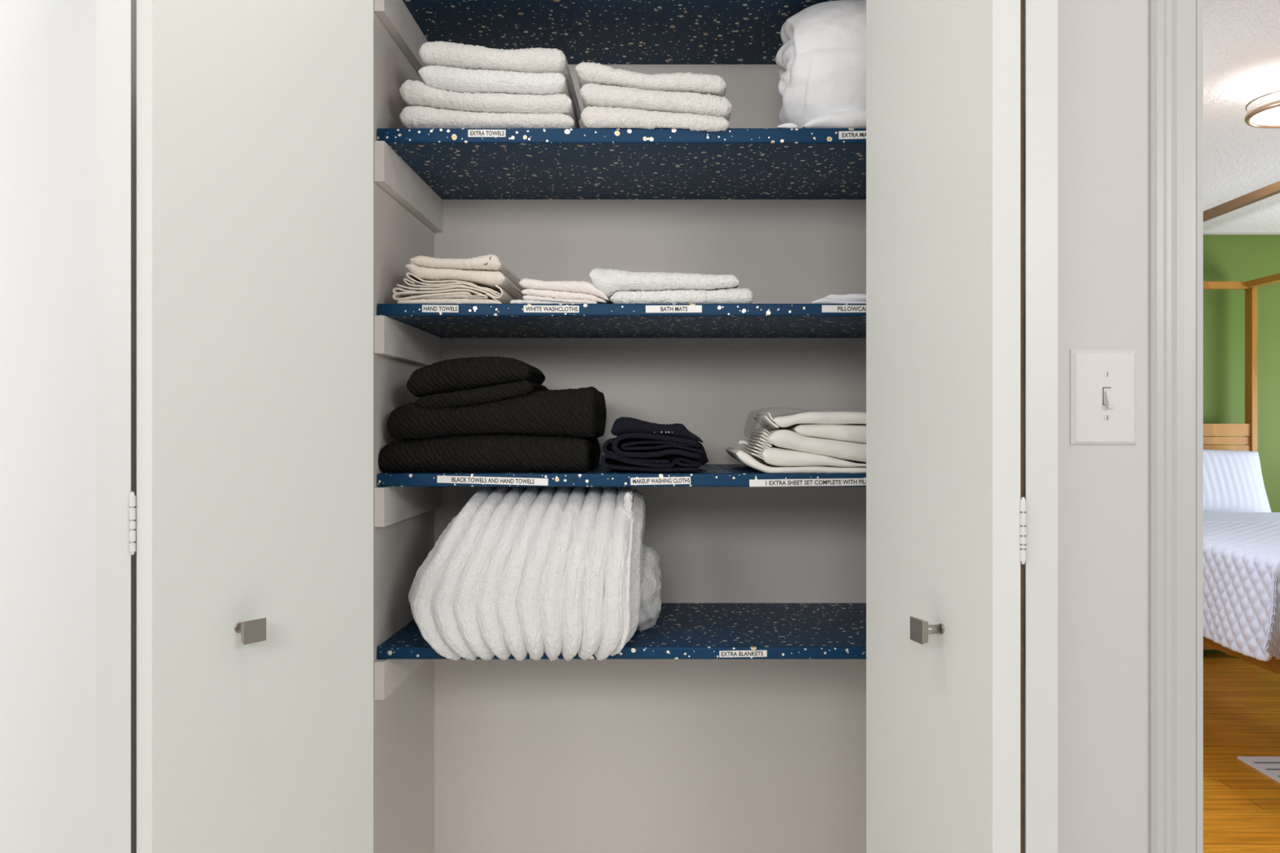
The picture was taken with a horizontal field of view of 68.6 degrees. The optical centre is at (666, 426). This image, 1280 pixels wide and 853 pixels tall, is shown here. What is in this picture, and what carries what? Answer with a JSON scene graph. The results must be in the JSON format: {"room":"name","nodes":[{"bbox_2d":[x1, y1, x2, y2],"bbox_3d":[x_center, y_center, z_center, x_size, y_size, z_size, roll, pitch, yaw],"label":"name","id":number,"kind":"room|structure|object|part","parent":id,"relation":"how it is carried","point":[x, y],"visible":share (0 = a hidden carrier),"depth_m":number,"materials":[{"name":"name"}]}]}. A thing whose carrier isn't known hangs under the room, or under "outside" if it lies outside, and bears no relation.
{"room":"hallway","nodes":[
{"label":"hallway","id":0,"kind":"room"},
{"bbox_2d":[373,0,434,852],"bbox_3d":[-0.632,0.050,1.657,0.335,2.400,0.435,0,0,0],"label":"wall","id":1,"kind":"structure","parent":0,"point":[403,722],"depth_m":1.59,"materials":[{"name":"paint"}]},
{"bbox_2d":[373,659,425,700],"bbox_3d":[-0.456,0.404,1.681,0.016,0.060,0.387,0,0,0],"label":"cleat","id":2,"kind":"object","parent":1,"relation":"attached to","point":[388,674],"visible":0.43,"depth_m":1.52,"materials":[{"name":"paint"}]},
{"bbox_2d":[373,0,427,75],"bbox_3d":[-0.456,-0.691,1.681,0.016,0.064,0.387,0,0,0],"label":"cleat","id":3,"kind":"object","parent":1,"relation":"attached to","point":[394,15],"visible":0.55,"depth_m":1.60,"materials":[{"name":"paint"}]},
{"bbox_2d":[373,140,442,231],"bbox_3d":[-0.456,-0.421,1.681,0.016,0.064,0.387,0,0,0],"label":"cleat","id":4,"kind":"object","parent":1,"relation":"attached to","point":[392,173],"visible":1,"depth_m":1.62,"materials":[{"name":"paint"}]},
{"bbox_2d":[373,315,442,365],"bbox_3d":[-0.456,-0.146,1.681,0.016,0.060,0.387,0,0,0],"label":"cleat","id":5,"kind":"object","parent":1,"relation":"attached to","point":[394,339],"visible":0.86,"depth_m":1.61,"materials":[{"name":"paint"}]},
{"bbox_2d":[373,486,442,527],"bbox_3d":[-0.456,0.128,1.681,0.016,0.062,0.387,0,0,0],"label":"cleat","id":6,"kind":"object","parent":1,"relation":"attached to","point":[392,504],"visible":0.79,"depth_m":1.59,"materials":[{"name":"paint"}]},
{"bbox_2d":[0,0,1148,852],"bbox_3d":[0.150,0.050,1.376,5.500,2.400,0.130,0,0,0],"label":"wall","id":7,"kind":"structure","parent":0,"point":[1103,45],"depth_m":1.31,"materials":[{"name":"white paint"}]},
{"bbox_2d":[54,0,96,852],"bbox_3d":[-0.811,0.200,1.305,0.073,2.100,0.012,0,0,0],"label":"trim","id":8,"kind":"structure","parent":7,"relation":"attached to","point":[75,20],"depth_m":1.30,"materials":[{"name":"white paint"}]},
{"bbox_2d":[96,0,373,852],"bbox_3d":[-0.603,0.229,1.198,0.385,2.018,0.279,0,0,0],"label":"door","id":9,"kind":"structure","parent":7,"relation":"in","point":[253,500],"depth_m":1.13,"materials":[{"name":"white paint"}]},
{"bbox_3d":[-0.511,0.246,1.137,0.027,0.013,0.013,0,0,34],"label":"knob","id":10,"kind":"part","parent":9,"relation":"part of","materials":[{"name":"silver metal"}]},
{"bbox_3d":[-0.498,0.246,1.129,0.009,0.028,0.029,0,0,34],"label":"knob plate","id":11,"kind":"part","parent":9,"relation":"part of","materials":[{"name":"silver metal"}]},
{"bbox_2d":[866,0,1057,852],"bbox_3d":[0.387,0.229,1.167,0.217,2.018,0.304,0,0,0],"label":"door","id":12,"kind":"structure","parent":7,"relation":"in","point":[962,95],"depth_m":1.07,"materials":[{"name":"white paint"}]},
{"bbox_3d":[0.299,0.241,1.110,0.009,0.028,0.029,0,0,-14],"label":"knob plate","id":13,"kind":"part","parent":12,"relation":"part of","materials":[{"name":"silver metal"}]},
{"bbox_3d":[0.314,0.241,1.114,0.027,0.013,0.013,0,0,-14],"label":"knob","id":14,"kind":"part","parent":12,"relation":"part of","materials":[{"name":"silver metal"}]},
{"bbox_2d":[1070,349,1137,444],"bbox_3d":[0.610,-0.041,1.301,0.093,0.133,0.019,0,0,0],"label":"light switch","id":15,"kind":"object","parent":7,"relation":"attached to","point":[1104,382],"visible":1,"depth_m":1.30,"materials":[{"name":"white plastic"}]},
{"bbox_2d":[1148,0,1203,852],"bbox_3d":[0.707,0.180,1.302,0.066,2.140,0.018,0,0,0],"label":"trim","id":16,"kind":"structure","parent":7,"relation":"attached to","point":[1175,27],"depth_m":1.30,"materials":[{"name":"grey paint"}]},
{"bbox_2d":[434,64,866,852],"bbox_3d":[-0.028,0.050,1.900,1.275,2.400,0.050,0,0,0],"label":"wall","id":17,"kind":"structure","parent":0,"point":[531,756],"depth_m":1.88,"materials":[{"name":"paint"}]},
{"bbox_2d":[402,0,836,64],"bbox_3d":[0.048,-0.735,1.687,1.021,0.022,0.374,0,0,0],"label":"shelf board","id":18,"kind":"object","parent":17,"relation":"attached to","point":[603,32],"visible":0.5,"depth_m":1.70,"materials":[{"name":"blue laminate"}]},
{"bbox_2d":[377,128,866,199],"bbox_3d":[0.048,-0.466,1.687,1.021,0.024,0.375,0,0,0],"label":"shelf board","id":19,"kind":"object","parent":17,"relation":"attached to","point":[455,163],"visible":0.64,"depth_m":1.60,"materials":[{"name":"blue plastic"}]},
{"bbox_2d":[399,106,576,128],"bbox_3d":[-0.291,-0.502,1.650,0.285,0.044,0.282,0,0,0],"label":"bath towel","id":20,"kind":"object","parent":19,"relation":"on","point":[411,117],"visible":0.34,"depth_m":1.51,"materials":[{"name":"white fabric"}]},
{"bbox_2d":[399,79,579,128],"bbox_3d":[-0.293,-0.536,1.645,0.279,0.057,0.281,0,0,0],"label":"bath towel","id":21,"kind":"object","parent":20,"relation":"on","point":[414,93],"visible":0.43,"depth_m":1.51,"materials":[{"name":"white fabric"}]},
{"bbox_2d":[417,65,580,128],"bbox_3d":[-0.282,-0.562,1.641,0.237,0.048,0.280,0,0,0],"label":"bath towel","id":22,"kind":"object","parent":21,"relation":"on","point":[442,77],"visible":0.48,"depth_m":1.51,"materials":[{"name":"white fabric"}]},
{"bbox_2d":[418,40,581,120],"bbox_3d":[-0.283,-0.601,1.653,0.238,0.053,0.296,0,0,0],"label":"bath towel","id":23,"kind":"object","parent":22,"relation":"on","point":[441,53],"visible":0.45,"depth_m":1.51,"materials":[{"name":"white fabric"}]},
{"bbox_2d":[580,106,729,132],"bbox_3d":[-0.019,-0.493,1.629,0.239,0.045,0.284,0,0,0],"label":"bath towel","id":24,"kind":"object","parent":19,"relation":"on","point":[594,117],"visible":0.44,"depth_m":1.49,"materials":[{"name":"white fabric"}]},
{"bbox_2d":[579,83,732,121],"bbox_3d":[-0.017,-0.524,1.631,0.245,0.058,0.280,0,0,0],"label":"bath towel","id":25,"kind":"object","parent":24,"relation":"on","point":[592,95],"visible":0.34,"depth_m":1.50,"materials":[{"name":"white fabric"}]},
{"bbox_2d":[574,62,726,97],"bbox_3d":[-0.026,-0.562,1.634,0.244,0.052,0.274,0,0,0],"label":"bath towel","id":26,"kind":"object","parent":25,"relation":"on","point":[586,72],"visible":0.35,"depth_m":1.50,"materials":[{"name":"white fabric"}]},
{"bbox_2d":[775,0,866,128],"bbox_3d":[0.364,-0.597,1.599,0.377,0.238,0.230,0,0,0],"label":"comforter","id":27,"kind":"object","parent":19,"relation":"on","point":[821,59],"visible":0.44,"depth_m":1.51,"materials":[{"name":"white fabric"}]},
{"bbox_2d":[377,303,866,337],"bbox_3d":[0.048,-0.187,1.687,1.021,0.020,0.375,0,0,0],"label":"shelf board","id":28,"kind":"object","parent":17,"relation":"attached to","point":[440,320],"visible":0.84,"depth_m":1.54,"materials":[{"name":"blue laminate"}]},
{"bbox_2d":[396,293,502,303],"bbox_3d":[-0.350,-0.206,1.638,0.170,0.016,0.266,0,0,0],"label":"hand towel","id":29,"kind":"object","parent":28,"relation":"on","point":[482,300],"visible":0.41,"depth_m":1.51,"materials":[{"name":"beige fabric"}]},
{"bbox_2d":[392,284,514,303],"bbox_3d":[-0.353,-0.215,1.644,0.179,0.028,0.274,0,0,0],"label":"hand towel","id":30,"kind":"object","parent":29,"relation":"on","point":[406,293],"visible":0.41,"depth_m":1.51,"materials":[{"name":"beige fabric"}]},
{"bbox_2d":[403,272,500,296],"bbox_3d":[-0.347,-0.229,1.649,0.156,0.039,0.284,0,0,0],"label":"hand towel","id":31,"kind":"object","parent":30,"relation":"on","point":[422,283],"visible":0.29,"depth_m":1.51,"materials":[{"name":"beige fabric"}]},
{"bbox_2d":[405,263,524,300],"bbox_3d":[-0.341,-0.246,1.654,0.162,0.037,0.293,0,0,0],"label":"hand towel","id":32,"kind":"object","parent":30,"relation":"on","point":[488,279],"visible":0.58,"depth_m":1.51,"materials":[{"name":"beige fabric"}]},
{"bbox_2d":[408,253,524,290],"bbox_3d":[-0.348,-0.266,1.644,0.163,0.028,0.273,0,0,0],"label":"hand towel","id":33,"kind":"object","parent":32,"relation":"on","point":[489,262],"visible":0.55,"depth_m":1.51,"materials":[{"name":"beige fabric"}]},
{"bbox_2d":[509,299,581,303],"bbox_3d":[-0.195,-0.201,1.607,0.116,0.007,0.207,0,0,0],"label":"washcloth","id":34,"kind":"object","parent":28,"relation":"on","point":[513,301],"visible":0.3,"depth_m":1.51,"materials":[{"name":"white fabric"}]},
{"bbox_2d":[522,295,597,303],"bbox_3d":[-0.172,-0.205,1.608,0.121,0.015,0.206,0,0,0],"label":"washcloth","id":35,"kind":"object","parent":34,"relation":"on","point":[525,297],"visible":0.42,"depth_m":1.51,"materials":[{"name":"white fabric"}]},
{"bbox_2d":[520,288,607,303],"bbox_3d":[-0.166,-0.211,1.613,0.138,0.024,0.215,0,0,0],"label":"washcloth","id":36,"kind":"object","parent":35,"relation":"on","point":[544,293],"visible":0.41,"depth_m":1.51,"materials":[{"name":"white fabric"}]},
{"bbox_2d":[518,278,610,303],"bbox_3d":[-0.166,-0.222,1.614,0.147,0.038,0.213,0,0,0],"label":"washcloth","id":37,"kind":"object","parent":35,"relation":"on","point":[576,286],"visible":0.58,"depth_m":1.51,"materials":[{"name":"white fabric"}]},
{"bbox_2d":[609,288,754,303],"bbox_3d":[0.024,-0.212,1.652,0.233,0.029,0.299,0,0,0],"label":"bath mat","id":38,"kind":"object","parent":28,"relation":"on","point":[729,295],"visible":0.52,"depth_m":1.51,"materials":[{"name":"white fabric"}]},
{"bbox_2d":[589,267,739,303],"bbox_3d":[-0.004,-0.233,1.646,0.243,0.050,0.291,0,0,0],"label":"bath mat","id":39,"kind":"object","parent":38,"relation":"on","point":[609,282],"visible":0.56,"depth_m":1.51,"materials":[{"name":"white fabric"}]},
{"bbox_2d":[810,293,866,303],"bbox_3d":[0.315,-0.206,1.628,0.163,0.018,0.245,0,0,0],"label":"pillowcase","id":40,"kind":"object","parent":28,"relation":"on","point":[848,298],"visible":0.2,"depth_m":1.51,"materials":[{"name":"white fabric"}]},
{"bbox_2d":[377,603,866,659],"bbox_3d":[0.048,0.363,1.687,1.021,0.020,0.375,0,0,0],"label":"shelf board","id":41,"kind":"object","parent":17,"relation":"attached to","point":[681,631],"visible":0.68,"depth_m":1.58,"materials":[{"name":"blue plastic"}]},
{"bbox_2d":[408,486,662,661],"bbox_3d":[-0.211,0.236,1.601,0.406,0.277,0.295,0,0,0],"label":"blanket","id":42,"kind":"object","parent":41,"relation":"on","point":[518,571],"visible":0.98,"depth_m":1.47,"materials":[{"name":"white fabric"}]},
{"bbox_2d":[377,464,866,486],"bbox_3d":[0.048,0.086,1.687,1.021,0.021,0.375,0,0,0],"label":"shelf board","id":43,"kind":"object","parent":17,"relation":"attached to","point":[708,475],"visible":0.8,"depth_m":1.50,"materials":[{"name":"blue laminate"}]},
{"bbox_2d":[377,433,600,472],"bbox_3d":[-0.297,0.043,1.653,0.342,0.064,0.296,0,0,0],"label":"bath towel","id":44,"kind":"object","parent":43,"relation":"on","point":[495,452],"visible":0.92,"depth_m":1.51,"materials":[{"name":"black fabric"}]},
{"bbox_2d":[386,386,606,439],"bbox_3d":[-0.284,-0.022,1.653,0.337,0.088,0.299,0,0,0],"label":"bath towel","id":45,"kind":"object","parent":44,"relation":"on","point":[580,412],"visible":0.94,"depth_m":1.51,"materials":[{"name":"black fabric"}]},
{"bbox_2d":[414,380,548,408],"bbox_3d":[-0.312,-0.052,1.613,0.192,0.048,0.216,0,0,0],"label":"hand towel","id":46,"kind":"object","parent":45,"relation":"on","point":[508,390],"visible":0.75,"depth_m":1.51,"materials":[{"name":"black fabric"}]},
{"bbox_2d":[406,355,545,397],"bbox_3d":[-0.322,-0.082,1.614,0.200,0.067,0.213,0,0,0],"label":"hand towel","id":47,"kind":"object","parent":46,"relation":"on","point":[448,375],"visible":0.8,"depth_m":1.51,"materials":[{"name":"black fabric"}]},
{"bbox_2d":[600,453,702,472],"bbox_3d":[-0.023,0.052,1.610,0.166,0.043,0.201,0,0,0],"label":"washcloth","id":48,"kind":"object","parent":43,"relation":"on","point":[609,461],"visible":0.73,"depth_m":1.51,"materials":[{"name":"black"}]},
{"bbox_2d":[602,437,702,466],"bbox_3d":[-0.024,0.042,1.611,0.162,0.045,0.199,0,0,0],"label":"washcloth","id":49,"kind":"object","parent":48,"relation":"on","point":[607,445],"visible":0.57,"depth_m":1.51,"materials":[{"name":"black"}]},
{"bbox_2d":[612,432,708,465],"bbox_3d":[-0.010,0.038,1.609,0.158,0.056,0.204,0,0,0],"label":"washcloth","id":50,"kind":"object","parent":49,"relation":"on","point":[637,445],"visible":0.94,"depth_m":1.51,"materials":[{"name":"black"}]},
{"bbox_2d":[610,417,703,443],"bbox_3d":[-0.016,0.006,1.610,0.150,0.043,0.201,0,0,0],"label":"washcloth","id":51,"kind":"object","parent":50,"relation":"on","point":[621,425],"visible":0.91,"depth_m":1.51,"materials":[{"name":"black fabric"}]},
{"bbox_2d":[724,446,866,473],"bbox_3d":[0.254,0.057,1.653,0.284,0.037,0.295,0,0,0],"label":"sheet","id":52,"kind":"object","parent":43,"relation":"on","point":[741,456],"visible":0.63,"depth_m":1.51,"materials":[{"name":"white fabric"}]},
{"bbox_2d":[737,412,866,462],"bbox_3d":[0.259,0.019,1.651,0.272,0.083,0.298,0,0,0],"label":"sheet","id":53,"kind":"object","parent":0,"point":[762,438],"visible":0.84,"depth_m":1.51,"materials":[{"name":"white fabric"}]},
{"bbox_2d":[748,444,866,466],"bbox_3d":[0.275,0.049,1.648,0.240,0.034,0.286,0,0,0],"label":"pillowcase","id":54,"kind":"object","parent":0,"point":[777,456],"visible":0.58,"depth_m":1.51,"materials":[{"name":"white fabric"}]},
{"bbox_2d":[775,423,866,444],"bbox_3d":[0.302,0.012,1.649,0.190,0.034,0.283,0,0,0],"label":"pillowcase","id":55,"kind":"object","parent":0,"point":[850,433],"visible":0.59,"depth_m":1.51,"materials":[{"name":"white fabric"}]},
{"bbox_2d":[771,411,866,427],"bbox_3d":[0.283,-0.012,1.648,0.226,0.026,0.285,0,0,0],"label":"sheet","id":56,"kind":"object","parent":55,"relation":"on","point":[848,418],"visible":0.67,"depth_m":1.51,"materials":[{"name":"white fabric"}]},
{"bbox_2d":[1203,0,1279,231],"bbox_3d":[2.485,-1.114,3.345,3.730,0.100,3.809,0,0,0],"label":"ceiling","id":57,"kind":"structure","parent":0,"point":[1242,37],"depth_m":3.13,"materials":[{"name":"white paint"}]},
{"bbox_2d":[1244,77,1279,128],"bbox_3d":[1.937,-1.010,2.880,0.278,0.107,0.278,0,0,0],"label":"ceiling lamp","id":58,"kind":"object","parent":57,"relation":"attached to","point":[1267,115],"visible":1,"depth_m":2.89,"materials":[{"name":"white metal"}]},
{"bbox_2d":[1250,106,1279,125],"bbox_3d":[1.937,-0.968,2.880,0.244,0.008,0.244,0,0,0],"label":"diffuser","id":59,"kind":"object","parent":58,"relation":"attached to","point":[1260,115],"depth_m":2.91,"materials":[{"name":"white"}]},
{"bbox_2d":[1203,653,1279,852],"bbox_3d":[2.485,1.275,3.231,3.730,0.050,3.839,0,0,0],"label":"floor","id":60,"kind":"structure","parent":0,"point":[1242,698],"depth_m":3.60,"materials":[{"name":"brown wood"}]},
{"bbox_2d":[1203,180,1279,675],"bbox_3d":[2.527,0.237,3.941,1.245,2.026,2.246,0,0,0],"label":"canopy bed","id":61,"kind":"object","parent":60,"relation":"on","point":[1248,429],"visible":0.22,"depth_m":5.01,"materials":[{"name":"brown wood"}]},
{"bbox_3d":[2.545,-0.756,5.030,1.155,0.038,0.040,0,0,0],"label":"canopy rail","id":62,"kind":"part","parent":61,"relation":"part of","materials":[{"name":"brown wood"}]},
{"bbox_3d":[1.998,0.728,3.940,0.025,0.155,2.120,0,0,0],"label":"rail","id":63,"kind":"part","parent":61,"relation":"part of","materials":[{"name":"brown wood"}]},
{"bbox_3d":[1.948,-0.761,3.940,0.025,0.029,2.120,0,0,0],"label":"canopy rail","id":64,"kind":"part","parent":61,"relation":"part of","materials":[{"name":"brown wood"}]},
{"bbox_3d":[3.136,0.237,5.032,0.028,2.025,0.064,0,0,0],"label":"post","id":65,"kind":"part","parent":61,"relation":"part of","materials":[{"name":"brown wood"}]},
{"bbox_3d":[3.118,-0.758,3.940,0.045,0.034,2.120,0,0,0],"label":"canopy rail","id":66,"kind":"part","parent":61,"relation":"part of","materials":[{"name":"brown wood"}]},
{"bbox_3d":[2.541,0.595,4.005,1.058,0.299,1.930,0,0,0],"label":"mattress","id":67,"kind":"object","parent":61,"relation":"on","visible":0},
{"bbox_2d":[1203,449,1271,512],"bbox_3d":[2.715,0.287,4.834,0.761,0.382,0.259,0,0,0],"label":"pillow","id":68,"kind":"object","parent":67,"relation":"on","point":[1233,482],"visible":0.48,"depth_m":4.75,"materials":[{"name":"white fabric"}]},
{"bbox_2d":[1203,521,1279,661],"bbox_3d":[2.496,0.593,3.640,1.188,0.338,1.319,0,0,0],"label":"quilt","id":69,"kind":"object","parent":67,"relation":"on","point":[1242,560],"visible":0.58,"depth_m":3.22,"materials":[{"name":"white fabric"}]},
{"bbox_2d":[1203,512,1279,522],"bbox_3d":[2.530,0.434,4.400,1.140,0.022,0.440,0,0,0],"label":"sheet","id":70,"kind":"object","parent":67,"relation":"on","point":[1207,517],"visible":0.22,"depth_m":4.38,"materials":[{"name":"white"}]},
{"bbox_2d":[1237,756,1279,782],"bbox_3d":[2.874,1.246,2.716,1.452,0.007,1.631,0,0,0],"label":"rug","id":71,"kind":"object","parent":60,"relation":"on","point":[1269,766],"visible":1,"depth_m":3.45,"materials":[{"name":"grey fabric"}]},
{"bbox_2d":[1203,235,1279,653],"bbox_3d":[2.460,0.043,5.200,3.680,2.414,0.100,0,0,0],"label":"wall","id":72,"kind":"structure","parent":0,"point":[1226,258],"depth_m":5.15,"materials":[{"name":"green paint"}]},
{"bbox_2d":[1203,231,1279,235],"bbox_3d":[2.485,-1.058,5.135,3.530,0.012,0.030,0,0,0],"label":"trim","id":73,"kind":"structure","parent":72,"relation":"attached to","point":[1204,233],"depth_m":5.12,"materials":[{"name":"grey paint"}]}
]}

